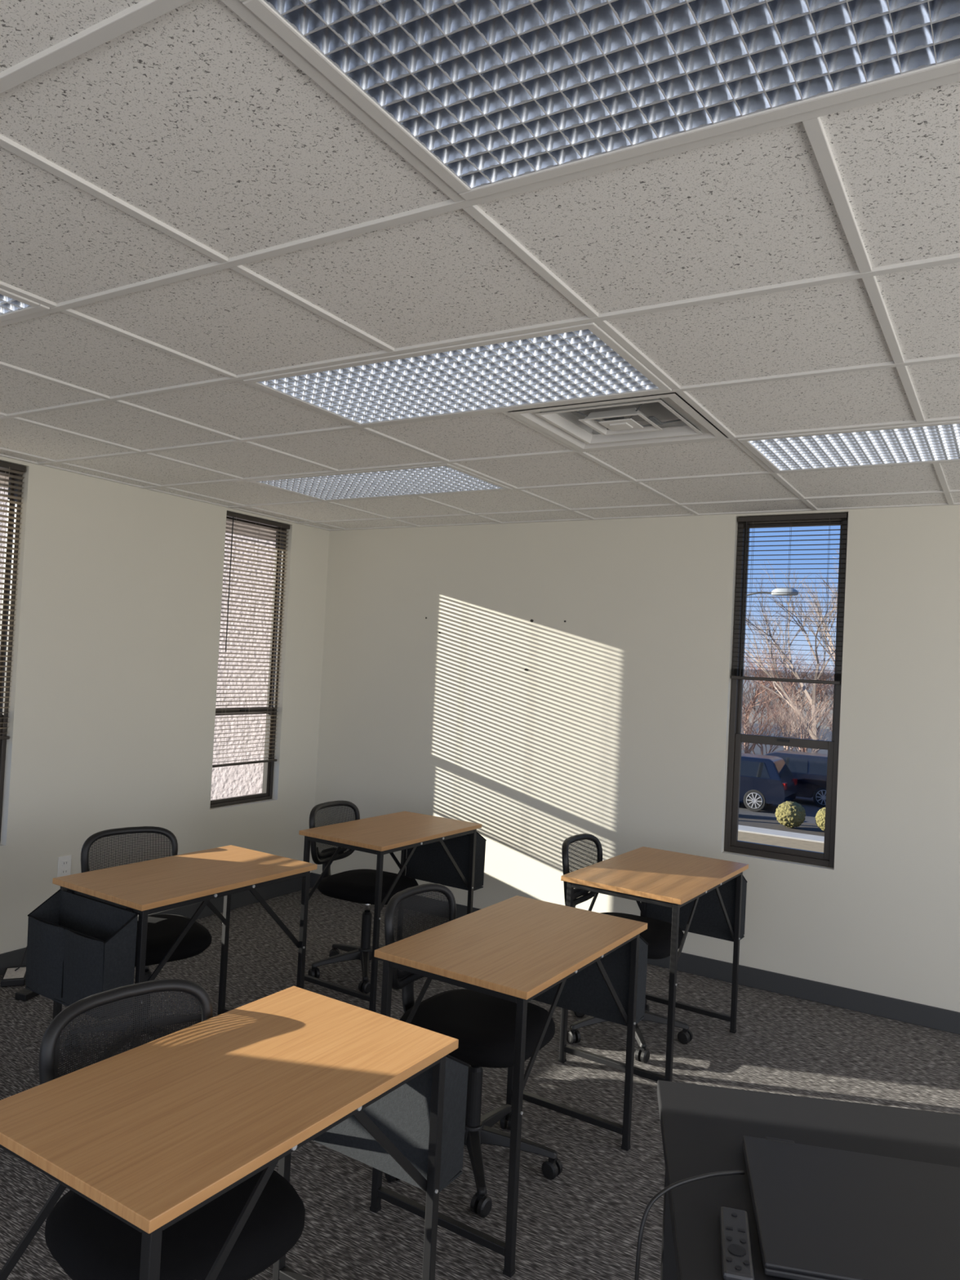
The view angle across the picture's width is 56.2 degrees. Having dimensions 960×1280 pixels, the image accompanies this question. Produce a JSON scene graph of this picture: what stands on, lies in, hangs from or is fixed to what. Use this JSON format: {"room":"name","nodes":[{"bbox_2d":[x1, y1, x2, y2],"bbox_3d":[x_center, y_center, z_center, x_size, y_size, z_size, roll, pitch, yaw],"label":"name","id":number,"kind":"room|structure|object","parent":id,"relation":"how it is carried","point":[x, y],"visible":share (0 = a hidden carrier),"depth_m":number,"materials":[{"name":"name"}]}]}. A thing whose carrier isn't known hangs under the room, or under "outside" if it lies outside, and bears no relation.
{"room":"classroom","nodes":[
{"label":"classroom","id":0,"kind":"room"},
{"bbox_2d":[0,487,275,799],"bbox_3d":[-4.644,0.185,9.137,8.869,8.200,0.300,2,-2,31],"label":"wall","id":1,"kind":"structure","parent":0,"point":[229,781],"depth_m":7.34,"materials":[{"name":"brick"}]},
{"bbox_2d":[0,456,329,954],"bbox_3d":[-3.171,0.165,2.847,0.130,2.702,8.130,2,-2,31],"label":"wall","id":2,"kind":"structure","parent":0,"point":[117,612],"depth_m":4.83,"materials":[{"name":"paint"}]},
{"bbox_2d":[0,470,22,838],"bbox_3d":[-2.430,0.056,4.106,0.075,1.817,0.557,2,-2,31],"label":"window","id":3,"kind":"structure","parent":2,"relation":"in","point":[2,742],"depth_m":4.32,"materials":[{"name":"brown metal"}]},
{"bbox_2d":[0,461,26,739],"bbox_3d":[-2.365,-0.192,4.081,0.041,1.311,0.544,2,-2,31],"label":"window blind","id":4,"kind":"object","parent":3,"relation":"attached to","point":[4,466],"visible":1,"depth_m":4.28,"materials":[{"name":"brown metal"}]},
{"bbox_2d":[57,854,71,877],"bbox_3d":[-2.103,1.151,4.546,0.008,0.115,0.072,2,-2,31],"label":"wall outlet","id":5,"kind":"object","parent":2,"relation":"attached to","point":[64,862],"visible":0.85,"depth_m":4.54,"materials":[{"name":"white plastic"}]},
{"bbox_2d":[61,868,67,875],"bbox_3d":[-2.103,1.173,4.545,0.004,0.028,0.032,2,-2,31],"label":"socket","id":6,"kind":"object","parent":5,"relation":"attached to","point":[64,871],"depth_m":4.54,"materials":[{"name":"white plastic"}]},
{"bbox_2d":[62,860,67,866],"bbox_3d":[-2.100,1.130,4.546,0.004,0.028,0.032,2,-2,31],"label":"socket","id":7,"kind":"object","parent":5,"relation":"attached to","point":[64,863],"depth_m":4.54,"materials":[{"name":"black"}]},
{"bbox_2d":[0,475,275,540],"bbox_3d":[-3.344,-1.015,3.245,0.650,0.180,8.530,2,-2,31],"label":"soffit","id":8,"kind":"structure","parent":2,"relation":"attached to","point":[1,476],"depth_m":6.28,"materials":[{"name":"paint"}]},
{"bbox_2d":[0,872,311,975],"bbox_3d":[-3.211,1.463,2.721,0.010,0.100,7.990,2,-2,31],"label":"baseboard","id":9,"kind":"structure","parent":2,"relation":"attached to","point":[13,958],"depth_m":5.45,"materials":[{"name":"grey plastic"}]},
{"bbox_2d":[209,516,286,808],"bbox_3d":[-1.493,0.128,5.671,0.075,1.797,0.567,2,-2,31],"label":"window","id":10,"kind":"structure","parent":2,"relation":"in","point":[268,771],"depth_m":5.87,"materials":[{"name":"brown metal"}]},
{"bbox_2d":[212,511,289,767],"bbox_3d":[-1.434,0.007,5.642,0.041,1.546,0.554,2,-2,31],"label":"window blind","id":11,"kind":"object","parent":10,"relation":"attached to","point":[230,514],"visible":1,"depth_m":5.64,"materials":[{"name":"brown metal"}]},
{"bbox_2d":[0,0,959,528],"bbox_3d":[-0.095,-0.834,0.980,7.000,0.001,8.000,2,-2,31],"label":"ceiling","id":12,"kind":"structure","parent":0,"point":[188,117],"depth_m":1.97,"materials":[{"name":"tile"}]},
{"bbox_2d":[0,288,49,322],"bbox_3d":[-1.753,-0.937,2.346,1.195,0.128,0.584,2,-2,31],"label":"ceiling light","id":13,"kind":"object","parent":12,"relation":"attached to","point":[12,305],"visible":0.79,"depth_m":2.29,"materials":[{"name":"white"}]},
{"bbox_2d":[247,463,512,501],"bbox_3d":[-0.499,-0.828,4.439,1.195,0.128,0.584,2,-2,31],"label":"ceiling light","id":14,"kind":"object","parent":12,"relation":"attached to","point":[442,478],"visible":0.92,"depth_m":4.42,"materials":[{"name":"white"}]},
{"bbox_2d":[243,322,671,426],"bbox_3d":[-0.080,-0.845,2.764,1.195,0.128,0.584,2,-2,31],"label":"ceiling light","id":15,"kind":"object","parent":12,"relation":"attached to","point":[580,362],"visible":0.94,"depth_m":2.72,"materials":[{"name":"white"}]},
{"bbox_2d":[0,0,959,530],"bbox_3d":[-0.095,-0.831,0.980,7.000,0.010,8.000,2,-2,31],"label":"grid","id":16,"kind":"object","parent":12,"relation":"attached to","point":[144,11],"visible":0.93,"depth_m":2.15,"materials":[{"name":"white metal"}]},
{"bbox_2d":[238,0,959,200],"bbox_3d":[0.339,-0.862,1.089,1.195,0.128,0.584,2,-2,31],"label":"ceiling light","id":17,"kind":"object","parent":12,"relation":"attached to","point":[491,96],"visible":1,"depth_m":1.27,"materials":[{"name":"white metal"}]},
{"bbox_2d":[507,391,728,451],"bbox_3d":[0.496,-0.828,3.130,0.582,0.171,0.582,2,-2,31],"label":"ceiling vent","id":18,"kind":"object","parent":12,"relation":"in","point":[660,419],"visible":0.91,"depth_m":3.21,"materials":[{"name":"white metal"}]},
{"bbox_2d":[737,420,959,473],"bbox_3d":[1.593,-0.753,3.182,1.195,0.128,0.584,2,-2,31],"label":"ceiling light","id":19,"kind":"object","parent":12,"relation":"attached to","point":[937,442],"visible":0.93,"depth_m":3.29,"materials":[{"name":"white"}]},
{"bbox_2d":[0,887,959,1279],"bbox_3d":[-0.220,1.696,0.923,7.260,0.150,8.260,2,-2,31],"label":"floor","id":20,"kind":"structure","parent":0,"point":[583,1223],"depth_m":3.42,"materials":[{"name":"carpet"}]},
{"bbox_2d":[0,966,26,986],"bbox_3d":[-2.182,1.580,4.217,0.100,0.034,0.170,3,-1,-21],"label":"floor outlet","id":21,"kind":"object","parent":20,"relation":"on","point":[11,977],"visible":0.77,"depth_m":4.16,"materials":[{"name":"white plastic"}]},
{"bbox_2d":[14,946,26,970],"bbox_3d":[-2.067,1.508,4.326,0.288,0.191,0.116,3,-1,-14],"label":"cord","id":22,"kind":"object","parent":20,"relation":"on","point":[26,947],"visible":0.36,"depth_m":4.27,"materials":[{"name":"black plastic"}]},
{"bbox_2d":[14,988,39,1000],"bbox_3d":[-1.996,1.590,4.139,0.060,0.031,0.320,2,-1,17],"label":"power strip","id":23,"kind":"object","parent":20,"relation":"on","point":[24,994],"visible":0.31,"depth_m":4.00,"materials":[{"name":"black plastic"}]},
{"bbox_2d":[65,826,212,1062],"bbox_3d":[-1.317,1.211,3.595,0.537,0.830,0.572,4,-2,-40],"label":"chair","id":24,"kind":"object","parent":20,"relation":"on","point":[162,930],"visible":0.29,"depth_m":3.66,"materials":[{"name":"black plastic"}]},
{"bbox_2d":[38,978,305,1279],"bbox_3d":[-0.613,1.207,1.860,0.572,0.830,0.537,2,-2,42],"label":"chair","id":25,"kind":"object","parent":20,"relation":"on","point":[87,1242],"visible":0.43,"depth_m":1.79,"materials":[{"name":"black fabric"}]},
{"bbox_2d":[52,844,317,1078],"bbox_3d":[-1.129,1.257,3.434,0.541,0.750,0.824,2,-2,33],"label":"student desk","id":26,"kind":"object","parent":20,"relation":"on","point":[150,886],"visible":0.71,"depth_m":3.35,"materials":[{"name":"brown wood"}]},
{"bbox_2d":[25,888,137,1020],"bbox_3d":[-1.361,1.056,3.043,0.447,0.325,0.136,2,-2,33],"label":"bag","id":27,"kind":"object","parent":26,"relation":"hanging from","point":[78,948],"visible":0.91,"depth_m":3.01,"materials":[{"name":"black fabric"}]},
{"bbox_2d":[0,986,458,1279],"bbox_3d":[-0.516,1.251,1.822,0.541,0.750,0.824,2,-2,33],"label":"student desk","id":28,"kind":"object","parent":20,"relation":"on","point":[150,1134],"visible":1,"depth_m":1.71,"materials":[{"name":"brown wood"}]},
{"bbox_2d":[312,1054,469,1191],"bbox_3d":[-0.245,1.092,2.207,0.447,0.325,0.136,2,-2,33],"label":"bag","id":29,"kind":"object","parent":28,"relation":"hanging from","point":[402,1115],"visible":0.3,"depth_m":2.09,"materials":[{"name":"grey fabric"}]},
{"bbox_2d":[307,800,418,993],"bbox_3d":[-0.566,1.270,4.574,0.572,0.830,0.537,2,-1,30],"label":"chair","id":30,"kind":"object","parent":20,"relation":"on","point":[357,886],"visible":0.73,"depth_m":4.52,"materials":[{"name":"black plastic"}]},
{"bbox_2d":[298,811,481,1012],"bbox_3d":[-0.460,1.314,4.512,0.541,0.750,0.824,2,-2,33],"label":"student desk","id":31,"kind":"object","parent":20,"relation":"on","point":[380,835],"visible":0.82,"depth_m":4.33,"materials":[{"name":"brown wood"}]},
{"bbox_2d":[405,831,486,890],"bbox_3d":[-0.185,1.156,4.895,0.447,0.325,0.136,2,-2,33],"label":"bag","id":32,"kind":"object","parent":31,"relation":"hanging from","point":[430,863],"visible":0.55,"depth_m":4.81,"materials":[{"name":"black fabric"}]},
{"bbox_2d":[384,883,562,1217],"bbox_3d":[-0.009,1.260,2.905,0.572,0.830,0.537,2,-2,31],"label":"chair","id":33,"kind":"object","parent":20,"relation":"on","point":[484,1025],"visible":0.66,"depth_m":2.85,"materials":[{"name":"black plastic"}]},
{"bbox_2d":[369,895,647,1277],"bbox_3d":[0.099,1.304,2.824,0.541,0.750,0.824,2,-2,33],"label":"student desk","id":34,"kind":"object","parent":20,"relation":"on","point":[517,948],"visible":0.94,"depth_m":2.65,"materials":[{"name":"brown wood"}]},
{"bbox_2d":[532,934,648,1026],"bbox_3d":[0.369,1.145,3.210,0.447,0.325,0.136,2,-2,33],"label":"bag","id":35,"kind":"object","parent":34,"relation":"hanging from","point":[586,992],"visible":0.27,"depth_m":3.10,"materials":[{"name":"black fabric"}]},
{"bbox_2d":[561,833,693,1063],"bbox_3d":[0.652,1.317,3.970,0.572,0.830,0.537,2,-2,31],"label":"chair","id":36,"kind":"object","parent":20,"relation":"on","point":[657,935],"visible":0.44,"depth_m":3.90,"materials":[{"name":"black plastic"}]},
{"bbox_2d":[558,846,748,1081],"bbox_3d":[0.740,1.359,3.850,0.541,0.750,0.824,2,-2,34],"label":"student desk","id":37,"kind":"object","parent":20,"relation":"on","point":[658,877],"visible":0.83,"depth_m":3.68,"materials":[{"name":"brown wood"}]},
{"bbox_2d":[646,875,746,942],"bbox_3d":[1.018,1.200,4.230,0.447,0.325,0.136,2,-2,34],"label":"bag","id":38,"kind":"object","parent":37,"relation":"hanging from","point":[708,919],"visible":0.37,"depth_m":4.13,"materials":[{"name":"black fabric"}]},
{"bbox_2d":[657,1080,959,1279],"bbox_3d":[0.890,1.310,1.400,1.200,0.750,0.780,3,-1,8],"label":"desk","id":39,"kind":"object","parent":20,"relation":"on","point":[704,1127],"visible":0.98,"depth_m":1.68,"materials":[{"name":"laminate"}]},
{"bbox_2d":[634,1170,744,1279],"bbox_3d":[0.308,1.260,1.482,0.252,0.803,0.191,3,-1,-18],"label":"power cable","id":40,"kind":"object","parent":39,"relation":"hanging from","point":[684,1181],"visible":1,"depth_m":1.40,"materials":[{"name":"black plastic"}]},
{"bbox_2d":[720,1206,754,1279],"bbox_3d":[0.382,0.900,1.341,0.043,0.014,0.165,3,-1,13],"label":"remote control","id":41,"kind":"object","parent":39,"relation":"on","point":[735,1242],"visible":1,"depth_m":1.33,"materials":[{"name":"grey plastic"}]},
{"bbox_2d":[742,1135,959,1279],"bbox_3d":[0.667,0.913,1.412,0.460,0.021,0.364,3,-1,11],"label":"laptop","id":42,"kind":"object","parent":39,"relation":"on","point":[820,1213],"visible":1,"depth_m":1.41,"materials":[{"name":"black plastic"}]},
{"bbox_2d":[511,407,725,435],"bbox_3d":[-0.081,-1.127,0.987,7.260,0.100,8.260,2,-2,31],"label":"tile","id":43,"kind":"object","parent":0,"point":[698,412],"depth_m":3.90,"materials":[{"name":"white ceramic"}]},
{"bbox_2d":[311,504,959,1012],"bbox_3d":[1.937,0.454,4.439,7.000,2.702,0.130,2,-2,31],"label":"wall","id":44,"kind":"structure","parent":0,"point":[615,730],"depth_m":5.00,"materials":[{"name":"paint"}]},
{"bbox_2d":[310,872,959,1034],"bbox_3d":[1.837,1.750,4.350,7.000,0.100,0.010,2,-2,31],"label":"baseboard","id":45,"kind":"structure","parent":44,"relation":"attached to","point":[929,1016],"depth_m":4.46,"materials":[{"name":"grey plastic"}]},
{"bbox_2d":[724,515,848,867],"bbox_3d":[1.596,0.243,4.675,0.557,1.777,0.075,2,-2,31],"label":"window","id":46,"kind":"structure","parent":44,"relation":"in","point":[731,843],"depth_m":4.68,"materials":[{"name":"brown metal"}]},
{"bbox_2d":[731,512,848,684],"bbox_3d":[1.587,-0.215,4.633,0.544,0.861,0.041,2,-2,31],"label":"window blind","id":47,"kind":"object","parent":46,"relation":"attached to","point":[843,516],"visible":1,"depth_m":4.63,"materials":[{"name":"brown metal"}]},
{"label":"outside","id":48,"kind":"structure","parent":0,"visible":0},
{"bbox_2d":[737,831,823,853],"bbox_3d":[-4.476,4.651,20.238,100.000,0.200,19.200,2,-2,31],"label":"sidewalk","id":49,"kind":"structure","parent":48,"point":[742,836],"depth_m":23.25,"materials":[{"name":"grey concrete"}]},
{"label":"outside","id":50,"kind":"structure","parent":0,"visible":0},
{"bbox_2d":[737,813,824,836],"bbox_3d":[1.403,5.144,30.051,100.000,0.200,2.100,2,-2,31],"label":"mulch bed","id":51,"kind":"object","parent":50,"point":[744,820],"visible":0.02,"depth_m":25.61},
{"bbox_2d":[746,586,798,595],"bbox_3d":[7.857,1.866,25.831,2.257,6.790,0.360,2,-2,31],"label":"street lamp","id":52,"kind":"object","parent":51,"relation":"on","point":[775,589],"visible":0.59,"depth_m":25.43,"materials":[{"name":"grey metal"}]},
{"bbox_2d":[774,800,805,827],"bbox_3d":[8.771,4.926,25.357,0.822,0.745,0.830,2,-2,31],"label":"clipped shrub","id":53,"kind":"object","parent":51,"relation":"on","point":[789,814],"visible":1,"depth_m":25.09,"materials":[{"name":"green plant"}]},
{"bbox_2d":[814,807,825,831],"bbox_3d":[9.678,4.970,24.810,0.774,0.708,0.792,2,-2,31],"label":"clipped shrub","id":54,"kind":"object","parent":51,"relation":"on","point":[820,818],"visible":0.34,"depth_m":24.69,"materials":[{"name":"green plant"}]},
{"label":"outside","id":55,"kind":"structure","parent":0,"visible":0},
{"bbox_2d":[738,722,831,823],"bbox_3d":[15.290,6.375,53.232,100.000,0.200,52.000,2,-2,31],"label":"parking lot","id":56,"kind":"structure","parent":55,"point":[811,808],"depth_m":30.83,"materials":[{"name":"grey asphalt"}]},
{"bbox_2d":[739,752,797,811],"bbox_3d":[7.889,4.543,29.639,4.640,1.658,1.894,2,-2,31],"label":"parked car","id":57,"kind":"object","parent":56,"relation":"on","point":[765,780],"visible":0.53,"depth_m":28.16,"materials":[{"name":"black paint"}]},
{"bbox_2d":[782,782,786,790],"bbox_3d":[9.429,4.529,27.831,0.100,0.200,0.280,2,-2,31],"label":"tail light","id":58,"kind":"object","parent":57,"relation":"attached to","point":[784,784],"depth_m":27.71,"materials":[{"name":"red plastic"}]},
{"bbox_2d":[792,777,797,785],"bbox_3d":[10.209,4.597,29.133,0.100,0.200,0.280,2,-2,31],"label":"tail light","id":59,"kind":"object","parent":57,"relation":"attached to","point":[795,780],"depth_m":29.02,"materials":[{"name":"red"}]},
{"bbox_2d":[741,631,835,755],"bbox_3d":[14.050,2.422,41.169,24.286,7.014,16.611,2,-2,31],"label":"thicket","id":60,"kind":"object","parent":56,"relation":"on","point":[791,713],"visible":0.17,"depth_m":43.16,"materials":[{"name":"brown plant"}]},
{"bbox_2d":[743,558,838,752],"bbox_3d":[13.139,0.971,39.828,6.221,9.714,8.495,3,-1,-22],"label":"bare tree","id":61,"kind":"object","parent":56,"relation":"on","point":[777,646],"visible":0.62,"depth_m":39.95,"materials":[{"name":"brown plant"}]},
{"bbox_2d":[765,750,827,808],"bbox_3d":[10.603,4.711,31.155,4.640,1.658,1.894,2,-1,29],"label":"parked car","id":62,"kind":"object","parent":56,"relation":"on","point":[810,769],"visible":0.23,"depth_m":29.98,"materials":[{"name":"black paint"}]},
{"bbox_2d":[775,542,839,664],"bbox_3d":[23.186,-0.331,58.269,10.844,14.110,7.934,4,-2,-43],"label":"bare tree","id":63,"kind":"object","parent":56,"relation":"on","point":[810,589],"visible":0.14,"depth_m":59.58,"materials":[{"name":"brown plant"}]},
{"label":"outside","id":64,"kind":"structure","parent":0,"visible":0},
{"bbox_2d":[737,824,824,843],"bbox_3d":[0.660,5.059,28.809,100.000,0.200,0.800,2,-2,31],"label":"sidewalk","id":65,"kind":"structure","parent":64,"point":[798,836],"depth_m":24.21,"materials":[{"name":"concrete"}]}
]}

